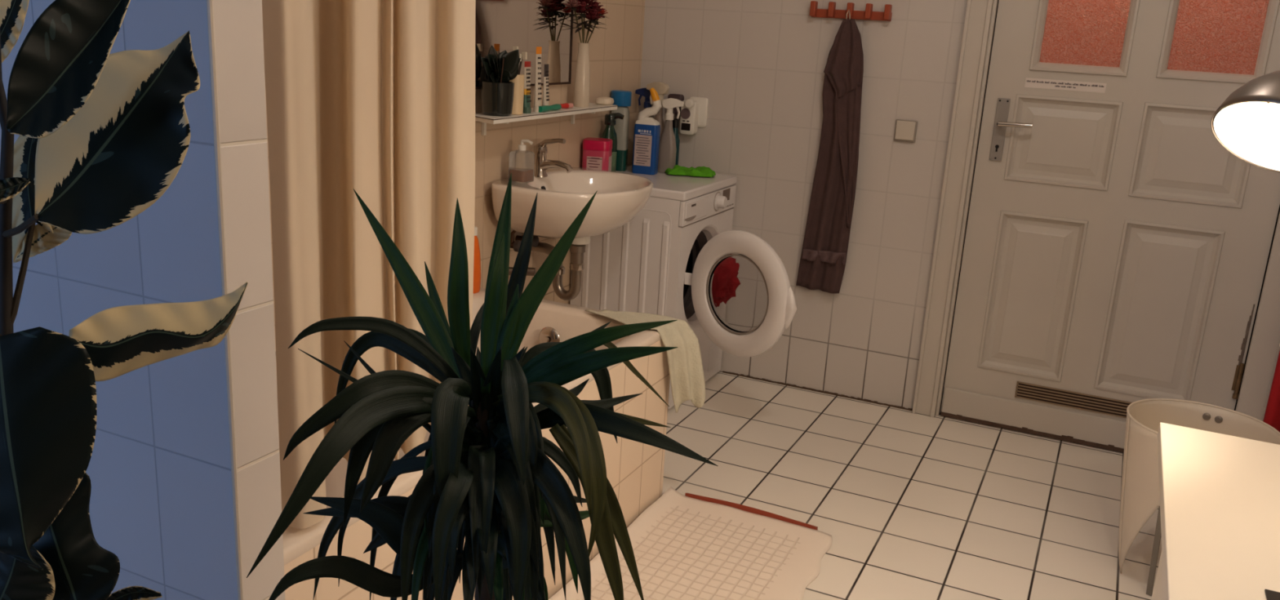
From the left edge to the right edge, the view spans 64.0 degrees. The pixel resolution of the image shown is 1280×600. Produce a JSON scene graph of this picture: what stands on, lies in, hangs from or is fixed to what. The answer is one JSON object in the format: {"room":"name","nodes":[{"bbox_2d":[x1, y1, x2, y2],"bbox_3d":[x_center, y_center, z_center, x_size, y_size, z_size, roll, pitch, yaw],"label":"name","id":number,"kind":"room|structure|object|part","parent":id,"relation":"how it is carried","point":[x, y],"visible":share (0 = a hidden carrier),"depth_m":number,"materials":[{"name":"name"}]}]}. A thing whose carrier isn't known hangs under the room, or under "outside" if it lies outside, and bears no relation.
{"room":"bathroom","nodes":[
{"label":"bathroom","id":0,"kind":"room"},
{"bbox_2d":[0,0,284,599],"bbox_3d":[-1.297,-0.575,1.636,1.753,2.900,0.088,10,17,24],"label":"wall partition","id":1,"kind":"structure","parent":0,"point":[183,470],"depth_m":1.44,"materials":[{"name":"tile"}]},
{"bbox_2d":[264,0,644,350],"bbox_3d":[-0.630,-0.876,2.888,0.100,2.900,2.810,10,17,24],"label":"wall","id":2,"kind":"structure","parent":0,"point":[615,52],"depth_m":3.70,"materials":[{"name":"tile"}]},
{"bbox_2d":[510,230,521,252],"bbox_3d":[-0.426,-0.201,3.391,0.079,0.078,0.040,10,17,24],"label":"angle valve","id":3,"kind":"object","parent":2,"relation":"attached to","point":[515,245],"visible":0.64,"depth_m":3.38,"materials":[{"name":"metal"}]},
{"bbox_3d":[-0.402,-0.178,3.384,0.022,0.040,0.040,10,17,24],"label":"valve knob","id":4,"kind":"part","parent":3,"relation":"part of","materials":[{"name":"silver metal"}]},
{"bbox_2d":[508,266,536,275],"bbox_3d":[-0.421,-0.092,3.388,0.148,0.059,0.062,6,15,10],"label":"pipe stub","id":5,"kind":"object","parent":2,"relation":"attached to","point":[531,271],"visible":0.12,"depth_m":3.38,"materials":[{"name":"metal"}]},
{"bbox_2d":[475,0,573,88],"bbox_3d":[-0.365,-0.985,3.290,0.016,0.586,0.604,10,17,24],"label":"mirror","id":6,"kind":"object","parent":2,"relation":"attached to","point":[503,25],"visible":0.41,"depth_m":3.34,"materials":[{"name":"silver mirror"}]},
{"bbox_2d":[515,235,538,247],"bbox_3d":[-0.383,-0.222,3.478,0.079,0.078,0.040,10,17,24],"label":"angle valve","id":7,"kind":"object","parent":2,"relation":"attached to","point":[535,239],"visible":0.4,"depth_m":3.47,"materials":[{"name":"metal"}]},
{"bbox_3d":[-0.358,-0.199,3.472,0.022,0.040,0.040,10,17,24],"label":"valve knob","id":8,"kind":"part","parent":7,"relation":"part of","materials":[{"name":"silver metal"}]},
{"bbox_2d":[475,102,617,135],"bbox_3d":[-0.311,-0.599,3.419,0.135,0.070,0.845,10,17,24],"label":"wall shelf","id":9,"kind":"object","parent":2,"relation":"attached to","point":[593,108],"visible":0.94,"depth_m":3.28,"materials":[{"name":"white glass"}]},
{"bbox_2d":[480,45,520,115],"bbox_3d":[-0.434,-0.666,3.111,0.132,0.206,0.108,-9,20,-39],"label":"potted plant","id":10,"kind":"object","parent":9,"relation":"on","point":[497,92],"visible":1,"depth_m":3.09,"materials":[{"name":"green plant"}]},
{"bbox_3d":[-0.435,-0.615,3.123,0.104,0.100,0.104,10,17,24],"label":"pot","id":11,"kind":"part","parent":10,"relation":"part of","materials":[{"name":"green ceramic"}]},
{"bbox_2d":[509,74,524,115],"bbox_3d":[-0.388,-0.639,3.181,0.057,0.122,0.057,10,17,24],"label":"tumbler","id":12,"kind":"object","parent":9,"relation":"on","point":[517,106],"visible":0.62,"depth_m":3.16,"materials":[{"name":"beige plastic"}]},
{"bbox_2d":[517,51,527,75],"bbox_3d":[-0.376,-0.675,3.173,0.051,0.183,0.016,-6,18,-31],"label":"toothbrush","id":13,"kind":"object","parent":12,"relation":"in","point":[524,55],"visible":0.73,"depth_m":3.16,"materials":[{"name":"white plastic"}]},
{"bbox_3d":[-0.382,-0.676,3.175,0.043,0.183,0.009,-7,18,-34],"label":"handle","id":14,"kind":"part","parent":13,"relation":"part of","materials":[{"name":"plastic"}]},
{"bbox_2d":[523,61,531,113],"bbox_3d":[-0.356,-0.671,3.235,0.028,0.160,0.029,-3,16,-22],"label":"toothpaste tube","id":15,"kind":"object","parent":9,"relation":"on","point":[526,99],"visible":0.94,"depth_m":3.23,"materials":[{"name":"white plastic"}]},
{"bbox_2d":[533,46,542,112],"bbox_3d":[-0.326,-0.705,3.280,0.026,0.205,0.027,-3,16,-22],"label":"toothpaste tube","id":16,"kind":"object","parent":9,"relation":"on","point":[537,96],"visible":1,"depth_m":3.28,"materials":[{"name":"white plastic"}]},
{"bbox_2d":[542,64,549,106],"bbox_3d":[-0.306,-0.692,3.341,0.025,0.150,0.025,-3,16,-22],"label":"toothpaste tube","id":17,"kind":"object","parent":9,"relation":"on","point":[545,99],"visible":0.96,"depth_m":3.33,"materials":[{"name":"white plastic"}]},
{"bbox_2d":[538,103,561,112],"bbox_3d":[-0.296,-0.629,3.359,0.021,0.021,0.146,9,16,19],"label":"case","id":18,"kind":"object","parent":9,"relation":"on","point":[554,107],"visible":1,"depth_m":3.34,"materials":[{"name":"teal plastic"}]},
{"bbox_2d":[560,102,573,108],"bbox_3d":[-0.259,-0.659,3.480,0.019,0.019,0.089,13,18,31],"label":"lip balm","id":19,"kind":"object","parent":9,"relation":"on","point":[566,105],"visible":0.78,"depth_m":3.49,"materials":[{"name":"red plastic"}]},
{"bbox_2d":[573,42,590,106],"bbox_3d":[-0.201,-0.786,3.580,0.055,0.218,0.055,10,17,24],"label":"vase","id":20,"kind":"object","parent":9,"relation":"on","point":[582,78],"visible":0.99,"depth_m":3.56,"materials":[{"name":"beige ceramic"}]},
{"bbox_2d":[563,0,582,43],"bbox_3d":[-0.227,-0.915,3.488,0.073,0.212,0.106,4,15,2],"label":"rose","id":21,"kind":"object","parent":20,"relation":"in","point":[571,3],"visible":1,"depth_m":3.44,"materials":[{"name":"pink plant"}]},
{"bbox_3d":[-0.214,-0.910,3.507,0.004,0.194,0.078,11,17,27],"label":"stem","id":22,"kind":"part","parent":21,"relation":"part of","materials":[{"name":"green plant"}]},
{"bbox_2d":[567,0,595,43],"bbox_3d":[-0.204,-0.920,3.522,0.109,0.206,0.107,10,17,24],"label":"rose","id":23,"kind":"object","parent":20,"relation":"in","point":[582,7],"visible":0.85,"depth_m":3.48,"materials":[{"name":"red plant"}]},
{"bbox_3d":[-0.200,-0.910,3.532,0.004,0.183,0.030,10,17,24],"label":"stem","id":24,"kind":"part","parent":23,"relation":"part of","materials":[{"name":"green plant"}]},
{"bbox_2d":[575,0,597,43],"bbox_3d":[-0.196,-0.942,3.544,0.109,0.238,0.107,10,17,24],"label":"rose","id":25,"kind":"object","parent":20,"relation":"in","point":[581,1],"visible":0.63,"depth_m":3.51,"materials":[{"name":"red plant"}]},
{"bbox_3d":[-0.195,-0.929,3.542,0.009,0.214,0.005,10,17,24],"label":"stem","id":26,"kind":"part","parent":25,"relation":"part of","materials":[{"name":"green plant"}]},
{"bbox_2d":[578,0,605,39],"bbox_3d":[-0.166,-0.932,3.566,0.109,0.210,0.107,10,17,24],"label":"rose","id":27,"kind":"object","parent":20,"relation":"in","point":[595,4],"visible":0.54,"depth_m":3.52,"materials":[{"name":"red plant"}]},
{"bbox_2d":[561,16,607,33],"bbox_3d":[-0.183,-0.950,3.533,0.104,0.060,0.215,10,17,24],"label":"foliage","id":28,"kind":"object","parent":27,"relation":"attached to","point":[584,23],"visible":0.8,"depth_m":3.51,"materials":[{"name":"green plant"}]},
{"bbox_2d":[582,8,606,43],"bbox_3d":[-0.166,-0.910,3.537,0.100,0.183,0.098,10,17,24],"label":"rose","id":29,"kind":"object","parent":20,"relation":"in","point":[592,14],"visible":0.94,"depth_m":3.50,"materials":[{"name":"red plant"}]},
{"bbox_3d":[-0.179,-0.900,3.542,0.032,0.161,0.005,10,17,24],"label":"stem","id":30,"kind":"part","parent":29,"relation":"part of","materials":[{"name":"green plant"}]},
{"bbox_2d":[586,8,608,43],"bbox_3d":[-0.155,-0.930,3.602,0.062,0.190,0.127,10,17,24],"label":"rose","id":31,"kind":"object","parent":20,"relation":"in","point":[602,11],"visible":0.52,"depth_m":3.59,"materials":[{"name":"red plant"}]},
{"bbox_3d":[-0.166,-0.920,3.592,0.004,0.174,0.097,12,17,29],"label":"stem","id":32,"kind":"part","parent":31,"relation":"part of","materials":[{"name":"green plant"}]},
{"bbox_2d":[595,97,613,105],"bbox_3d":[-0.129,-0.729,3.750,0.060,0.026,0.080,7,16,13],"label":"soap bar","id":33,"kind":"object","parent":9,"relation":"on","point":[600,100],"visible":1,"depth_m":3.72,"materials":[{"name":"white"}]},
{"bbox_2d":[491,167,653,239],"bbox_3d":[-0.197,-0.309,3.417,0.436,0.178,0.574,10,17,24],"label":"washbasin","id":34,"kind":"object","parent":2,"relation":"attached to","point":[620,197],"visible":0.87,"depth_m":3.25,"materials":[{"name":"white ceramic"}]},
{"bbox_2d":[508,139,534,182],"bbox_3d":[-0.379,-0.451,3.307,0.071,0.137,0.068,10,17,24],"label":"soap dispenser","id":35,"kind":"object","parent":34,"relation":"on","point":[521,161],"visible":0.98,"depth_m":3.29,"materials":[{"name":"clear plastic"}]},
{"bbox_2d":[533,138,573,177],"bbox_3d":[-0.289,-0.477,3.433,0.159,0.136,0.054,10,17,24],"label":"tap","id":36,"kind":"object","parent":34,"relation":"on","point":[541,164],"visible":0.94,"depth_m":3.43,"materials":[{"name":"silver metal"}]},
{"bbox_3d":[-0.297,-0.519,3.418,0.112,0.049,0.026,13,18,32],"label":"lever","id":37,"kind":"part","parent":36,"relation":"part of","materials":[{"name":"silver metal"}]},
{"bbox_3d":[-0.286,-0.445,3.429,0.139,0.046,0.036,13,18,32],"label":"spout","id":38,"kind":"part","parent":36,"relation":"part of","materials":[{"name":"silver metal"}]},
{"bbox_2d":[522,235,590,300],"bbox_3d":[-0.289,-0.127,3.512,0.250,0.252,0.084,10,17,24],"label":"trap","id":39,"kind":"object","parent":34,"relation":"attached to","point":[577,248],"visible":0.64,"depth_m":3.48,"materials":[{"name":"metal"}]},
{"bbox_2d":[639,0,967,408],"bbox_3d":[1.281,-0.971,3.644,2.905,2.900,0.200,10,17,24],"label":"wall","id":40,"kind":"structure","parent":0,"point":[759,65],"depth_m":3.95,"materials":[{"name":"tile"}]},
{"bbox_2d":[667,93,684,118],"bbox_3d":[0.135,-0.685,4.141,0.060,0.289,0.034,10,17,24],"label":"plug","id":41,"kind":"object","parent":40,"relation":"attached to","point":[681,97],"visible":0.44,"depth_m":4.10,"materials":[{"name":"plastic"}]},
{"bbox_2d":[679,96,708,134],"bbox_3d":[0.210,-0.731,4.071,0.097,0.146,0.074,10,17,24],"label":"timer","id":42,"kind":"object","parent":40,"relation":"attached to","point":[694,113],"visible":0.99,"depth_m":4.07,"materials":[{"name":"white plastic"}]},
{"bbox_3d":[0.232,-0.750,4.091,0.080,0.116,0.012,10,17,24],"label":"socket plate","id":43,"kind":"part","parent":42,"relation":"part of","materials":[{"name":"white plastic"}]},
{"bbox_2d":[722,371,912,411],"bbox_3d":[0.707,0.363,4.132,0.798,0.009,0.006,10,17,24],"label":"trim","id":44,"kind":"structure","parent":40,"relation":"attached to","point":[731,373],"depth_m":4.12,"materials":[{"name":"tile"}]},
{"bbox_2d":[809,0,892,21],"bbox_3d":[0.767,-1.054,3.735,0.296,0.057,0.046,10,17,24],"label":"hook rail","id":45,"kind":"object","parent":40,"relation":"attached to","point":[868,15],"visible":1,"depth_m":3.73,"materials":[{"name":"red wood"}]},
{"bbox_2d":[795,9,863,293],"bbox_3d":[0.729,-0.544,3.857,0.194,1.059,0.051,9,16,19],"label":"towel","id":46,"kind":"object","parent":45,"relation":"hanging from","point":[823,260],"visible":1,"depth_m":3.86,"materials":[{"name":"brown fabric"}]},
{"bbox_3d":[0.772,-1.045,3.752,0.296,0.031,0.016,10,17,24],"label":"rail","id":47,"kind":"part","parent":45,"relation":"part of","materials":[{"name":"red wood"}]},
{"bbox_2d":[893,119,917,142],"bbox_3d":[0.973,-0.619,3.755,0.078,0.078,0.019,10,17,24],"label":"light switch","id":48,"kind":"object","parent":40,"relation":"attached to","point":[905,131],"visible":1,"depth_m":3.75,"materials":[{"name":"beige plastic"}]},
{"bbox_2d":[911,0,1279,421],"bbox_3d":[1.644,-0.524,3.470,1.150,2.170,0.082,10,17,24],"label":"trim","id":49,"kind":"structure","parent":40,"relation":"attached to","point":[980,15],"depth_m":3.65,"materials":[{"name":"paint"}]},
{"bbox_2d":[939,0,1279,453],"bbox_3d":[1.651,-0.484,3.478,1.008,2.110,0.120,10,17,24],"label":"door","id":50,"kind":"structure","parent":40,"relation":"in","point":[1115,255],"depth_m":3.54,"materials":[{"name":"paint"}]},
{"bbox_3d":[1.274,-0.603,3.629,0.042,0.219,0.008,10,17,24],"label":"handle plate","id":51,"kind":"part","parent":50,"relation":"part of","materials":[{"name":"silver metal"}]},
{"bbox_3d":[1.309,-0.612,3.577,0.118,0.021,0.054,10,17,24],"label":"handle","id":52,"kind":"part","parent":50,"relation":"part of","materials":[{"name":"silver metal"}]},
{"bbox_3d":[1.417,-0.013,3.711,0.293,0.595,0.020,10,17,24],"label":"panel","id":53,"kind":"part","parent":50,"relation":"part of","materials":[{"name":"paint"}]},
{"bbox_3d":[1.464,-0.549,3.557,0.342,0.301,0.020,10,17,24],"label":"panel","id":54,"kind":"part","parent":50,"relation":"part of","materials":[{"name":"paint"}]},
{"bbox_2d":[1014,381,1132,417],"bbox_3d":[1.576,0.363,3.718,0.404,0.062,0.007,10,17,24],"label":"vent grille","id":55,"kind":"object","parent":50,"relation":"attached to","point":[1070,399],"depth_m":3.72,"materials":[{"name":"brown metal"}]},
{"bbox_3d":[1.512,-1.066,3.423,0.278,0.571,0.004,10,17,24],"label":"glass pane","id":56,"kind":"part","parent":50,"relation":"part of","materials":[{"name":"glass"}]},
{"bbox_3d":[1.788,0.043,3.543,0.306,0.615,0.020,10,17,24],"label":"panel","id":57,"kind":"part","parent":50,"relation":"part of","materials":[{"name":"paint"}]},
{"bbox_3d":[1.831,-0.481,3.394,0.341,0.316,0.020,10,17,24],"label":"panel","id":58,"kind":"part","parent":50,"relation":"part of","materials":[{"name":"paint"}]},
{"bbox_3d":[1.869,-1.004,3.263,0.275,0.568,0.004,10,17,24],"label":"glass pane","id":59,"kind":"part","parent":50,"relation":"part of","materials":[{"name":"glass"}]},
{"bbox_2d":[1262,351,1279,431],"bbox_3d":[2.167,-0.321,3.179,0.122,1.630,0.031,10,17,24],"label":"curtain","id":60,"kind":"object","parent":40,"relation":"hanging from","point":[1272,415],"visible":0.71,"depth_m":3.37,"materials":[{"name":"fabric"}]},
{"bbox_2d":[662,371,1161,599],"bbox_3d":[-0.354,0.957,1.967,3.880,0.120,5.670,10,17,24],"label":"floor","id":61,"kind":"structure","parent":0,"point":[916,506],"depth_m":3.26,"materials":[{"name":"tile"}]},
{"bbox_2d":[0,0,247,599],"bbox_3d":[-0.641,0.385,1.092,0.285,1.409,0.428,8,16,16],"label":"rubber plant","id":62,"kind":"object","parent":61,"relation":"on","point":[104,135],"visible":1,"depth_m":1.04,"materials":[{"name":"green plant"}]},
{"bbox_3d":[-0.672,0.253,1.099,0.038,1.161,0.247,1,15,-8],"label":"stem","id":63,"kind":"part","parent":62,"relation":"part of","materials":[{"name":"plant"}]},
{"bbox_2d":[275,287,670,599],"bbox_3d":[-0.583,0.448,2.492,0.725,0.560,1.588,10,17,24],"label":"bathtub","id":64,"kind":"object","parent":61,"relation":"on","point":[634,469],"visible":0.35,"depth_m":2.74,"materials":[{"name":"white tile"}]},
{"bbox_2d":[472,226,480,293],"bbox_3d":[-0.513,-0.124,3.153,0.042,0.205,0.060,10,17,24],"label":"shampoo bottle","id":65,"kind":"object","parent":64,"relation":"on","point":[477,260],"visible":0.42,"depth_m":3.15,"materials":[{"name":"orange plastic"}]},
{"bbox_2d":[584,309,706,413],"bbox_3d":[0.004,0.186,2.980,0.374,0.279,0.137,6,15,11],"label":"cloth","id":66,"kind":"object","parent":64,"relation":"on","point":[686,375],"visible":0.88,"depth_m":2.98,"materials":[{"name":"beige fabric"}]},
{"bbox_2d":[569,165,796,408],"bbox_3d":[0.235,-0.023,3.890,0.913,0.828,0.642,10,17,24],"label":"washing machine","id":67,"kind":"object","parent":61,"relation":"on","point":[673,259],"visible":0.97,"depth_m":3.70,"materials":[{"name":"white metal"}]},
{"bbox_2d":[582,137,613,170],"bbox_3d":[-0.160,-0.529,3.819,0.102,0.139,0.102,5,15,7],"label":"tub","id":68,"kind":"object","parent":67,"relation":"on","point":[597,152],"visible":0.73,"depth_m":3.77,"materials":[{"name":"plastic"}]},
{"bbox_3d":[-0.157,-0.579,3.805,0.102,0.035,0.102,5,15,7],"label":"lid","id":69,"kind":"part","parent":68,"relation":"part of","materials":[{"name":"pink plastic"}]},
{"bbox_2d":[601,112,624,171],"bbox_3d":[-0.112,-0.599,3.908,0.084,0.232,0.068,-4,17,-24],"label":"bottle","id":70,"kind":"object","parent":67,"relation":"on","point":[609,132],"visible":0.7,"depth_m":3.87,"materials":[{"name":"plastic"}]},
{"bbox_2d":[610,89,631,172],"bbox_3d":[-0.080,-0.656,3.982,0.080,0.308,0.083,10,17,24],"label":"clear bottle","id":71,"kind":"object","parent":67,"relation":"on","point":[622,99],"visible":0.75,"depth_m":3.94,"materials":[{"name":"blue plastic"}]},
{"bbox_2d":[635,88,651,117],"bbox_3d":[0.016,-0.700,4.151,0.083,0.315,0.056,10,17,24],"label":"spray bottle","id":72,"kind":"object","parent":67,"relation":"on","point":[645,92],"visible":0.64,"depth_m":4.11,"materials":[{"name":"blue plastic"}]},
{"bbox_2d":[631,87,662,174],"bbox_3d":[0.030,-0.653,3.952,0.099,0.329,0.057,8,16,17],"label":"bottle","id":73,"kind":"object","parent":67,"relation":"on","point":[646,129],"visible":1,"depth_m":3.94,"materials":[{"name":"plastic"}]},
{"bbox_2d":[646,81,669,139],"bbox_3d":[0.062,-0.693,4.075,0.102,0.345,0.056,15,19,37],"label":"spray bottle","id":74,"kind":"object","parent":67,"relation":"on","point":[662,88],"visible":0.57,"depth_m":4.03,"materials":[{"name":"white plastic"}]},
{"bbox_2d":[657,97,684,173],"bbox_3d":[0.119,-0.644,4.015,0.091,0.289,0.053,6,15,11],"label":"spray bottle","id":75,"kind":"object","parent":67,"relation":"on","point":[667,148],"visible":0.93,"depth_m":4.00,"materials":[{"name":"plastic"}]},
{"bbox_2d":[672,118,679,164],"bbox_3d":[0.136,-0.621,4.098,0.044,0.204,0.044,10,17,24],"label":"bottle","id":76,"kind":"object","parent":67,"relation":"on","point":[675,122],"visible":0.48,"depth_m":4.08,"materials":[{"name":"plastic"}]},
{"bbox_2d":[624,165,737,200],"bbox_3d":[0.071,-0.455,3.928,0.447,0.033,0.534,10,17,24],"label":"countertop","id":77,"kind":"structure","parent":67,"relation":"on","point":[673,187],"depth_m":3.81,"materials":[{"name":"white plastic"}]},
{"bbox_2d":[664,164,715,177],"bbox_3d":[0.195,-0.510,4.020,0.206,0.032,0.132,4,15,4],"label":"cleaning cloth","id":78,"kind":"object","parent":67,"relation":"on","point":[703,171],"visible":0.99,"depth_m":3.98,"materials":[{"name":"green fabric"}]},
{"bbox_3d":[0.204,-0.330,3.732,0.010,0.074,0.205,10,17,24],"label":"detergent drawer","id":79,"kind":"part","parent":67,"relation":"part of","materials":[{"name":"white plastic"}]},
{"bbox_3d":[0.261,-0.360,3.860,0.016,0.090,0.529,10,17,24],"label":"control panel","id":80,"kind":"part","parent":67,"relation":"part of","materials":[{"name":"white plastic"}]},
{"bbox_3d":[0.310,-0.373,3.905,0.034,0.066,0.066,10,17,24],"label":"programme knob","id":81,"kind":"part","parent":67,"relation":"part of","materials":[{"name":"white plastic"}]},
{"bbox_2d":[708,253,767,332],"bbox_3d":[0.375,-0.027,3.606,0.098,0.280,0.280,-12,21,-43],"label":"window","id":82,"kind":"structure","parent":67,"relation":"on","point":[738,282],"depth_m":3.65,"materials":[{"name":"clear glass"}]},
{"bbox_3d":[0.346,-0.021,3.578,0.048,0.449,0.440,-12,21,-43],"label":"round door","id":83,"kind":"part","parent":67,"relation":"part of","materials":[{"name":"white plastic"}]},
{"bbox_2d":[548,486,832,599],"bbox_3d":[0.160,0.713,2.673,0.536,0.034,0.854,10,17,24],"label":"bath mat","id":84,"kind":"object","parent":61,"relation":"on","point":[689,546],"visible":0.97,"depth_m":2.79,"materials":[{"name":"white fabric"}]},
{"bbox_2d":[1118,398,1279,595],"bbox_3d":[1.468,0.546,2.752,0.370,0.463,0.370,10,17,24],"label":"bin","id":85,"kind":"object","parent":61,"relation":"on","point":[1140,491],"visible":0.4,"depth_m":2.75,"materials":[{"name":"white plastic"}]},
{"bbox_2d":[1151,422,1279,599],"bbox_3d":[0.940,0.782,1.225,0.686,0.750,1.355,10,17,24],"label":"desk","id":86,"kind":"object","parent":61,"relation":"on","point":[1220,493],"visible":1,"depth_m":1.50,"materials":[{"name":"white laminate"}]},
{"bbox_3d":[0.751,0.705,1.524,0.020,0.722,0.640,10,17,24],"label":"panel","id":87,"kind":"part","parent":86,"relation":"part of","materials":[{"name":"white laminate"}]},
{"bbox_2d":[1210,70,1279,173],"bbox_3d":[1.108,0.032,1.261,0.239,0.695,0.910,-3,16,-22],"label":"desk lamp","id":88,"kind":"object","parent":86,"relation":"on","point":[1246,123],"visible":1,"depth_m":1.59,"materials":[{"name":"grey metal"}]},
{"bbox_3d":[0.963,-0.267,1.525,0.060,0.060,0.060,10,17,24],"label":"bulb","id":89,"kind":"part","parent":88,"relation":"part of","materials":[{"name":"white glass"}]},
{"bbox_2d":[1264,589,1279,599],"bbox_3d":[0.807,0.373,1.263,0.062,0.003,0.034,10,17,24],"label":"phone","id":90,"kind":"object","parent":86,"relation":"on","point":[1270,594],"visible":1,"depth_m":1.27,"materials":[{"name":"black plastic"}]},
{"bbox_3d":[-0.207,0.969,1.311,0.290,0.221,0.290,10,17,24],"label":"stool","id":91,"kind":"object","parent":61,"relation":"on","visible":0},
{"bbox_2d":[246,172,717,599],"bbox_3d":[-0.153,0.382,1.121,0.432,1.013,0.319,2,15,-3],"label":"dracaena","id":92,"kind":"object","parent":91,"relation":"on","point":[489,479],"visible":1,"depth_m":1.02,"materials":[{"name":"green plant"}]},
{"bbox_3d":[-0.178,0.384,1.154,0.039,0.591,0.029,10,17,24],"label":"stem","id":93,"kind":"part","parent":92,"relation":"part of","materials":[{"name":"plant"}]},
{"bbox_3d":[0.052,-1.406,2.425,0.024,0.023,2.810,10,17,24],"label":"curtain rod","id":94,"kind":"object","parent":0,"visible":0},
{"bbox_2d":[262,0,475,528],"bbox_3d":[-0.461,-0.432,1.726,0.134,1.528,0.542,9,16,20],"label":"shower curtain","id":95,"kind":"object","parent":94,"relation":"hanging from","point":[375,99],"visible":0.67,"depth_m":1.75,"materials":[{"name":"beige fabric"}]}
]}

